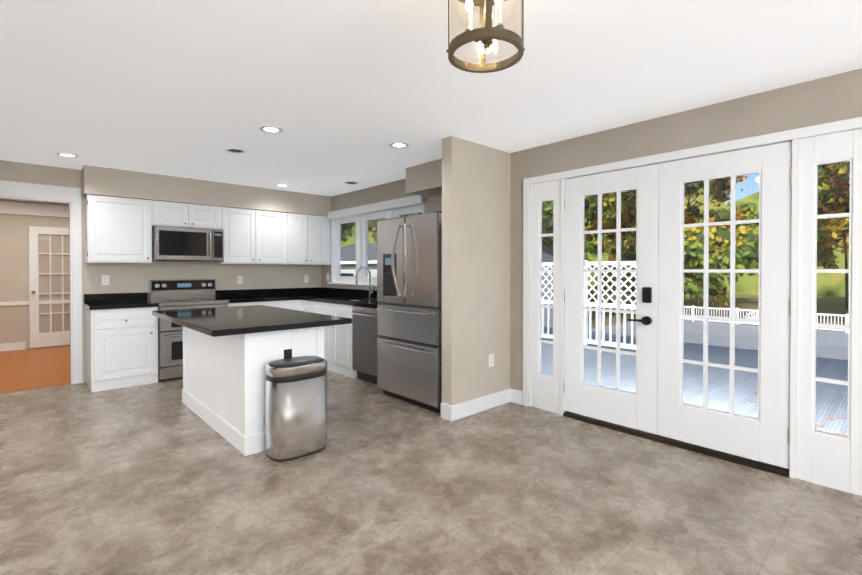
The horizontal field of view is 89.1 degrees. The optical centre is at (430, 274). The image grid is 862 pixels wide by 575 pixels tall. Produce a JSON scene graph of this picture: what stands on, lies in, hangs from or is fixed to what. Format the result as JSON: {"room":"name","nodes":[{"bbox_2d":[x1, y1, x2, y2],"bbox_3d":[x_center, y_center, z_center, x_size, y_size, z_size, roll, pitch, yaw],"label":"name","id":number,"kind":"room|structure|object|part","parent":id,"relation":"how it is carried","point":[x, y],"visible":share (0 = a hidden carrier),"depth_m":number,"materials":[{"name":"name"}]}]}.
{"room":"kitchen","nodes":[
{"label":"kitchen","id":0,"kind":"room"},
{"bbox_2d":[0,199,69,348],"bbox_3d":[-6.540,0.001,7.196,5.280,2.410,0.140,-1,1,-43],"label":"wall","id":1,"kind":"structure","parent":0,"point":[14,268],"depth_m":7.08,"materials":[{"name":"beige paint"}]},
{"bbox_2d":[0,201,68,217],"bbox_3d":[-6.479,-1.058,7.118,5.000,0.190,0.038,-1,1,-43],"label":"beam","id":2,"kind":"structure","parent":1,"relation":"attached to","point":[7,207],"depth_m":7.11,"materials":[{"name":"beige paint"}]},
{"bbox_2d":[0,300,69,350],"bbox_3d":[-6.483,0.819,7.141,5.000,0.775,0.026,-1,1,-43],"label":"trim","id":3,"kind":"structure","parent":1,"relation":"attached to","point":[12,346],"depth_m":7.01,"materials":[{"name":"white wood"}]},
{"bbox_2d":[29,226,69,347],"bbox_3d":[-6.239,0.204,7.298,0.680,1.978,0.101,-1,1,-43],"label":"door leaf","id":4,"kind":"structure","parent":1,"relation":"in","point":[47,339],"depth_m":7.18,"materials":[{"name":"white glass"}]},
{"bbox_2d":[0,345,70,393],"bbox_3d":[-5.412,1.248,5.984,5.000,0.060,3.470,-1,1,-43],"label":"floor","id":5,"kind":"structure","parent":0,"point":[32,369],"depth_m":5.68,"materials":[{"name":"orange wood"}]},
{"bbox_2d":[0,160,320,382],"bbox_3d":[-4.232,0.025,4.794,6.620,2.410,0.140,-1,1,-43],"label":"wall","id":6,"kind":"structure","parent":0,"point":[129,277],"depth_m":5.34,"materials":[{"name":"beige paint"}]},
{"bbox_2d":[0,180,82,383],"bbox_3d":[-4.578,0.133,4.477,1.570,2.200,0.180,-1,1,-43],"label":"door frame","id":7,"kind":"structure","parent":6,"relation":"attached to","point":[12,190],"depth_m":4.90,"materials":[{"name":"white wood"}]},
{"bbox_2d":[102,275,108,284],"bbox_3d":[-3.792,0.067,5.099,0.072,0.116,0.008,-1,1,-43],"label":"electrical outlet plate","id":8,"kind":"object","parent":6,"relation":"attached to","point":[105,279],"depth_m":5.10,"materials":[{"name":"white plastic"}]},
{"bbox_2d":[85,194,155,262],"bbox_3d":[-3.601,-0.502,5.056,0.600,0.740,0.318,-1,1,-43],"label":"upper cabinet","id":9,"kind":"object","parent":6,"relation":"attached to","point":[117,229],"depth_m":4.92,"materials":[{"name":"white wood"}]},
{"bbox_2d":[152,200,223,229],"bbox_3d":[-3.099,-0.730,5.516,0.765,0.295,0.318,-1,1,-43],"label":"upper cabinet","id":10,"kind":"object","parent":6,"relation":"attached to","point":[173,214],"depth_m":5.41,"materials":[{"name":"white wood"}]},
{"bbox_2d":[152,226,223,261],"bbox_3d":[-3.043,-0.367,5.462,0.750,0.410,0.476,-1,1,-43],"label":"over-the-range microwave","id":11,"kind":"object","parent":10,"relation":"attached to","point":[177,244],"visible":1,"depth_m":5.30,"materials":[{"name":"silver metal"}]},
{"bbox_2d":[84,287,319,301],"bbox_3d":[-2.839,0.263,5.969,2.978,0.100,0.020,-1,1,-43],"label":"backsplash","id":12,"kind":"structure","parent":6,"relation":"attached to","point":[313,290],"depth_m":5.96,"materials":[{"name":"black stone"}]},
{"bbox_2d":[237,276,242,283],"bbox_3d":[-2.674,0.077,6.129,0.072,0.116,0.008,-1,1,-43],"label":"electrical outlet plate","id":13,"kind":"object","parent":6,"relation":"attached to","point":[239,278],"depth_m":6.13,"materials":[{"name":"white plastic"}]},
{"bbox_2d":[214,207,291,264],"bbox_3d":[-2.469,-0.513,6.099,0.950,0.740,0.318,-1,1,-43],"label":"upper cabinet","id":14,"kind":"object","parent":6,"relation":"attached to","point":[251,236],"depth_m":5.98,"materials":[{"name":"white wood"}]},
{"bbox_2d":[304,275,307,282],"bbox_3d":[-1.937,0.070,6.804,0.072,0.116,0.013,-1,1,-43],"label":"electrical outlet plate","id":15,"kind":"object","parent":6,"relation":"attached to","point":[305,276],"depth_m":6.80,"materials":[{"name":"white plastic"}]},
{"bbox_2d":[292,214,330,264],"bbox_3d":[-1.933,-0.518,6.593,0.788,0.740,0.318,-1,1,-43],"label":"upper cabinet","id":16,"kind":"object","parent":6,"relation":"attached to","point":[311,234],"depth_m":6.52,"materials":[{"name":"white wood"}]},
{"bbox_2d":[0,370,861,574],"bbox_3d":[-0.979,1.294,1.379,6.760,0.060,9.310,-1,1,-43],"label":"floor","id":17,"kind":"structure","parent":0,"point":[159,478],"depth_m":2.44,"materials":[{"name":"stone"}]},
{"bbox_2d":[85,306,157,392],"bbox_3d":[-3.509,0.797,4.970,0.602,0.862,0.588,-1,1,-43],"label":"base cabinet","id":18,"kind":"object","parent":17,"relation":"on","point":[121,340],"depth_m":4.74,"materials":[{"name":"white wood"}]},
{"bbox_2d":[84,302,157,309],"bbox_3d":[-3.509,0.344,4.956,0.618,0.041,0.603,-1,1,-43],"label":"countertop","id":19,"kind":"structure","parent":18,"relation":"on","point":[88,305],"depth_m":4.77,"materials":[{"name":"black stone"}]},
{"bbox_2d":[148,279,228,380],"bbox_3d":[-2.983,0.646,5.408,0.750,1.155,0.652,-1,1,-43],"label":"range","id":20,"kind":"object","parent":17,"relation":"on","point":[180,294],"visible":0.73,"depth_m":5.17,"materials":[{"name":"silver metal"}]},
{"bbox_2d":[181,325,327,455],"bbox_3d":[-1.610,0.811,3.819,0.623,0.858,1.668,-1,1,-43],"label":"kitchen island","id":21,"kind":"object","parent":17,"relation":"on","point":[230,353],"depth_m":3.24,"materials":[{"name":"white wood"}]},
{"bbox_2d":[152,305,351,336],"bbox_3d":[-1.607,0.361,3.749,1.020,0.041,1.820,-1,1,-43],"label":"island countertop","id":22,"kind":"structure","parent":21,"relation":"on","point":[232,321],"depth_m":3.36,"materials":[{"name":"black stone"}]},
{"bbox_2d":[228,298,295,309],"bbox_3d":[-2.353,0.787,6.003,0.967,0.862,0.636,-1,1,-43],"label":"base cabinet","id":23,"kind":"object","parent":17,"relation":"on","point":[287,303],"depth_m":5.90,"materials":[{"name":"white wood"}]},
{"bbox_2d":[219,294,315,301],"bbox_3d":[-2.133,0.331,6.223,1.596,0.041,0.603,-1,1,-43],"label":"countertop","id":24,"kind":"structure","parent":23,"relation":"on","point":[259,297],"depth_m":5.96,"materials":[{"name":"black stone"}]},
{"bbox_2d":[265,356,326,461],"bbox_3d":[-0.948,0.924,3.098,0.414,0.646,0.277,-1,1,-43],"label":"trash can","id":25,"kind":"object","parent":17,"relation":"on","point":[296,404],"visible":0.98,"depth_m":2.96,"materials":[{"name":"silver metal"}]},
{"bbox_2d":[296,298,315,312],"bbox_3d":[-1.452,0.786,6.148,0.702,0.862,0.508,-1,1,-43],"label":"base cabinet","id":26,"kind":"object","parent":17,"relation":"on","point":[302,304],"depth_m":6.01,"materials":[{"name":"white wood"}]},
{"bbox_2d":[316,298,371,377],"bbox_3d":[-1.021,0.790,5.721,0.648,0.862,0.976,-1,1,-43],"label":"base cabinet","id":27,"kind":"object","parent":17,"relation":"on","point":[337,338],"depth_m":5.38,"materials":[{"name":"white wood"}]},
{"bbox_2d":[308,294,377,307],"bbox_3d":[-0.920,0.338,5.595,0.663,0.041,1.965,-1,1,-43],"label":"countertop","id":28,"kind":"structure","parent":27,"relation":"on","point":[340,299],"depth_m":5.58,"materials":[{"name":"black stone"}]},
{"bbox_2d":[356,267,373,297],"bbox_3d":[-0.865,0.107,5.763,0.256,0.417,0.120,-1,1,-43],"label":"faucet","id":29,"kind":"object","parent":28,"relation":"on","point":[371,292],"depth_m":5.83,"materials":[{"name":"silver metal"}]},
{"bbox_2d":[350,306,378,384],"bbox_3d":[-0.524,0.797,5.098,0.644,0.860,0.606,-1,1,-43],"label":"dishwasher","id":30,"kind":"object","parent":17,"relation":"on","point":[364,342],"visible":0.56,"depth_m":4.95,"materials":[{"name":"silver metal"}]},
{"bbox_2d":[377,211,441,412],"bbox_3d":[0.005,0.333,4.397,0.860,1.802,0.910,-1,1,-43],"label":"refrigerator","id":31,"kind":"object","parent":17,"relation":"on","point":[409,308],"visible":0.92,"depth_m":4.09,"materials":[{"name":"silver metal"}]},
{"bbox_2d":[0,0,861,196],"bbox_3d":[-2.155,-1.218,2.630,6.760,0.120,12.780,-1,1,-43],"label":"ceiling","id":32,"kind":"structure","parent":0,"point":[339,93],"depth_m":2.55,"materials":[{"name":"paint"}]},
{"bbox_2d":[56,153,78,157],"bbox_3d":[-3.573,-1.172,4.302,0.176,0.006,0.176,-1,1,-43],"label":"recessed light","id":33,"kind":"object","parent":32,"relation":"in","point":[69,155],"visible":0.94,"depth_m":4.30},
{"bbox_2d":[82,165,330,216],"bbox_3d":[-2.742,-1.038,5.844,2.990,0.305,0.320,-1,1,-43],"label":"soffit","id":34,"kind":"structure","parent":32,"relation":"attached to","point":[102,181],"depth_m":5.45,"materials":[{"name":"beige paint"}]},
{"bbox_2d":[226,148,245,152],"bbox_3d":[-1.845,-1.170,4.140,0.176,0.006,0.176,-1,1,-43],"label":"recessed light","id":35,"kind":"object","parent":32,"relation":"in","point":[234,150],"visible":1,"depth_m":4.13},
{"bbox_2d":[259,126,282,132],"bbox_3d":[-1.284,-1.164,3.515,0.176,0.006,0.176,-1,1,-43],"label":"recessed light","id":36,"kind":"object","parent":32,"relation":"in","point":[271,129],"visible":1,"depth_m":3.52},
{"bbox_2d":[276,184,288,186],"bbox_3d":[-1.981,-1.187,5.837,0.176,0.006,0.176,-1,1,-43],"label":"recessed light","id":37,"kind":"object","parent":32,"relation":"in","point":[282,185],"visible":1,"depth_m":5.84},
{"bbox_2d":[345,181,358,183],"bbox_3d":[-1.026,-1.185,5.670,0.176,0.006,0.176,-1,1,-43],"label":"recessed light","id":38,"kind":"object","parent":32,"relation":"in","point":[350,182],"visible":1,"depth_m":5.64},
{"bbox_2d":[389,142,408,147],"bbox_3d":[-0.289,-1.168,3.956,0.176,0.006,0.176,-1,1,-43],"label":"recessed light","id":39,"kind":"object","parent":32,"relation":"in","point":[399,145],"visible":0.98,"depth_m":3.96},
{"bbox_2d":[406,159,441,196],"bbox_3d":[0.204,-1.038,4.595,0.350,0.280,1.050,-1,1,-43],"label":"soffit","id":40,"kind":"structure","parent":32,"relation":"attached to","point":[424,179],"depth_m":4.67,"materials":[{"name":"beige paint"}]},
{"bbox_2d":[446,0,524,72],"bbox_3d":[0.198,-0.970,1.591,0.272,0.353,0.272,-1,1,-43],"label":"pendant lantern","id":41,"kind":"object","parent":32,"relation":"hanging from","point":[486,34],"visible":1,"depth_m":1.57,"materials":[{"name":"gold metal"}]},
{"bbox_2d":[442,136,510,405],"bbox_3d":[0.432,0.033,4.019,0.810,2.410,0.120,-1,1,-43],"label":"wall pillar","id":42,"kind":"structure","parent":0,"point":[476,255],"depth_m":3.90,"materials":[{"name":"beige paint"}]},
{"bbox_2d":[448,388,512,420],"bbox_3d":[0.472,1.173,3.976,0.826,0.130,0.024,-1,1,-43],"label":"baseboard","id":43,"kind":"structure","parent":42,"relation":"attached to","point":[469,407],"depth_m":3.93,"materials":[{"name":"white wood"}]},
{"bbox_2d":[489,354,493,366],"bbox_3d":[0.560,0.797,4.057,0.072,0.116,0.008,-1,1,-43],"label":"electrical outlet plate","id":44,"kind":"object","parent":42,"relation":"attached to","point":[491,357],"depth_m":4.05,"materials":[{"name":"white plastic"}]},
{"bbox_2d":[321,68,861,390],"bbox_3d":[1.408,0.036,3.661,0.140,2.410,9.450,-1,1,-43],"label":"wall","id":45,"kind":"structure","parent":0,"point":[832,98],"depth_m":3.30,"materials":[{"name":"beige paint"}]},
{"bbox_2d":[320,287,376,297],"bbox_3d":[-0.881,0.263,6.027,0.020,0.100,2.548,-1,1,-43],"label":"backsplash","id":46,"kind":"structure","parent":45,"relation":"attached to","point":[323,290],"depth_m":6.24,"materials":[{"name":"black stone"}]},
{"bbox_2d":[327,195,425,285],"bbox_3d":[-0.785,-0.397,5.981,0.215,1.100,2.240,-1,1,-43],"label":"kitchen window","id":47,"kind":"structure","parent":45,"relation":"in","point":[361,216],"depth_m":6.21,"materials":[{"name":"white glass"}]},
{"bbox_2d":[523,117,861,495],"bbox_3d":[1.724,0.178,3.294,0.234,2.135,2.380,-1,1,-43],"label":"door unit","id":48,"kind":"structure","parent":45,"relation":"in","point":[780,435],"depth_m":3.04,"materials":[{"name":"white wood"}]},
{"label":"outside","id":49,"kind":"structure","parent":0,"visible":0},
{"bbox_2d":[541,260,847,435],"bbox_3d":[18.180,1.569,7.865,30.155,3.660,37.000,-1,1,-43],"label":"deck","id":50,"kind":"object","parent":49,"point":[841,353],"depth_m":6.98,"materials":[{"name":"grey wood"}]},
{"bbox_3d":[26.830,2.626,17.750,0.150,1.010,33.800,-1,1,-43],"label":"railing","id":51,"kind":"part","parent":50,"relation":"part of","materials":[{"name":"white paint"}]},
{"bbox_2d":[588,291,848,329],"bbox_3d":[60.105,3.925,55.359,156.160,0.400,240.000,-1,1,-43],"label":"ground","id":52,"kind":"structure","parent":49,"point":[755,303],"depth_m":51.41,"materials":[{"name":"green grass"}]},
{"bbox_2d":[341,222,354,241],"bbox_3d":[-9.879,-5.510,37.303,11.702,18.840,11.433,-1,1,-43],"label":"tree","id":53,"kind":"object","parent":52,"relation":"on","point":[345,227],"depth_m":38.03,"materials":[{"name":"green plant"}]},
{"bbox_2d":[353,212,421,241],"bbox_3d":[-4.262,-5.281,38.779,10.075,18.349,11.186,-1,1,-43],"label":"tree","id":54,"kind":"object","parent":52,"relation":"on","point":[372,228],"depth_m":37.07,"materials":[{"name":"green plant"}]},
{"bbox_2d":[341,243,552,327],"bbox_3d":[-0.830,0.964,26.378,10.020,6.100,15.000,-1,1,-43],"label":"neighbouring house","id":55,"kind":"structure","parent":52,"relation":"on","point":[347,270],"depth_m":23.46,"materials":[{"name":"white"}]},
{"bbox_2d":[542,230,552,249],"bbox_3d":[10.735,-4.401,45.823,9.904,16.455,9.883,-1,1,-43],"label":"tree","id":56,"kind":"object","parent":52,"relation":"on","point":[549,245],"depth_m":45.18,"materials":[{"name":"green plant"}]},
{"bbox_2d":[542,195,597,238],"bbox_3d":[11.415,-7.397,37.135,10.440,22.620,10.591,-1,1,-43],"label":"tree","id":57,"kind":"object","parent":52,"relation":"on","point":[586,203],"depth_m":33.96,"materials":[{"name":"green plant"}]},
{"bbox_2d":[542,191,624,242],"bbox_3d":[8.874,-6.836,30.358,12.655,21.626,13.212,-1,1,-43],"label":"tree","id":58,"kind":"object","parent":52,"relation":"on","point":[546,209],"depth_m":31.08,"materials":[{"name":"green plant"}]},
{"bbox_2d":[588,195,613,251],"bbox_3d":[24.912,-8.503,65.410,9.511,24.259,9.786,-1,1,-43],"label":"tree","id":59,"kind":"object","parent":52,"relation":"on","point":[595,245],"depth_m":65.44,"materials":[{"name":"green plant"}]},
{"bbox_2d":[584,193,626,257],"bbox_3d":[28.089,-5.564,72.639,13.178,18.241,13.311,-1,1,-43],"label":"tree","id":60,"kind":"object","parent":52,"relation":"on","point":[587,248],"depth_m":70.76,"materials":[{"name":"green plant"}]},
{"bbox_2d":[584,191,635,298],"bbox_3d":[24.866,-5.499,55.919,11.529,18.445,12.589,-1,1,-43],"label":"tree","id":61,"kind":"object","parent":52,"relation":"on","point":[593,221],"depth_m":55.85,"materials":[{"name":"green plant"}]},
{"bbox_2d":[590,189,635,245],"bbox_3d":[16.795,-7.550,35.018,11.140,22.965,10.163,-1,1,-43],"label":"tree","id":62,"kind":"object","parent":52,"relation":"on","point":[628,198],"depth_m":34.57,"materials":[{"name":"green plant"}]},
{"bbox_2d":[594,190,635,310],"bbox_3d":[18.942,-9.407,42.093,8.603,26.538,8.503,-1,1,-43],"label":"tree","id":63,"kind":"object","parent":52,"relation":"on","point":[630,214],"depth_m":42.15,"materials":[{"name":"green plant"}]},
{"bbox_2d":[610,190,635,250],"bbox_3d":[24.370,-8.483,51.077,9.223,24.511,8.179,-1,1,-43],"label":"tree","id":64,"kind":"object","parent":52,"relation":"on","point":[625,217],"depth_m":50.52,"materials":[{"name":"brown plant"}]},
{"bbox_2d":[610,225,758,314],"bbox_3d":[23.467,-0.339,37.995,12.321,8.474,12.095,-1,1,-43],"label":"tree","id":65,"kind":"object","parent":52,"relation":"on","point":[692,254],"depth_m":34.06,"materials":[{"name":"green plant"}]},
{"bbox_2d":[684,175,756,312],"bbox_3d":[25.587,-6.165,43.589,10.314,20.022,11.863,-1,1,-43],"label":"tree","id":66,"kind":"object","parent":52,"relation":"on","point":[723,183],"depth_m":41.28,"materials":[{"name":"green plant"}]},
{"bbox_2d":[695,202,758,236],"bbox_3d":[35.145,-2.355,50.820,9.425,12.255,8.646,-1,1,-43],"label":"tree","id":67,"kind":"object","parent":52,"relation":"on","point":[748,206],"depth_m":50.53,"materials":[{"name":"green plant"}]},
{"bbox_2d":[817,222,844,268],"bbox_3d":[42.852,-3.011,49.736,8.972,13.590,8.942,-1,1,-43],"label":"tree","id":68,"kind":"object","parent":52,"relation":"on","point":[832,261],"depth_m":48.58,"materials":[{"name":"green plant"}]},
{"bbox_2d":[817,173,848,308],"bbox_3d":[46.029,-4.931,47.997,9.344,17.469,9.661,-1,1,-43],"label":"tree","id":69,"kind":"object","parent":52,"relation":"on","point":[846,287],"depth_m":48.01,"materials":[{"name":"green plant"}]},
{"bbox_2d":[817,161,849,243],"bbox_3d":[30.983,-6.265,29.458,10.199,20.508,10.862,-1,1,-43],"label":"tree","id":70,"kind":"object","parent":52,"relation":"on","point":[838,170],"depth_m":30.30,"materials":[{"name":"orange plant"}]},
{"bbox_2d":[817,165,849,253],"bbox_3d":[32.171,-5.597,33.735,12.783,19.081,11.340,-1,1,-43],"label":"tree","id":71,"kind":"object","parent":52,"relation":"on","point":[821,209],"depth_m":31.77,"materials":[{"name":"green plant"}]},
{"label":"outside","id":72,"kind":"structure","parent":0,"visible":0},
{"bbox_2d":[341,188,848,296],"bbox_3d":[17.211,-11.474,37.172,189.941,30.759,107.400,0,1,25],"label":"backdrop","id":73,"kind":"structure","parent":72,"point":[825,279],"depth_m":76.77,"materials":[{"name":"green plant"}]}
]}

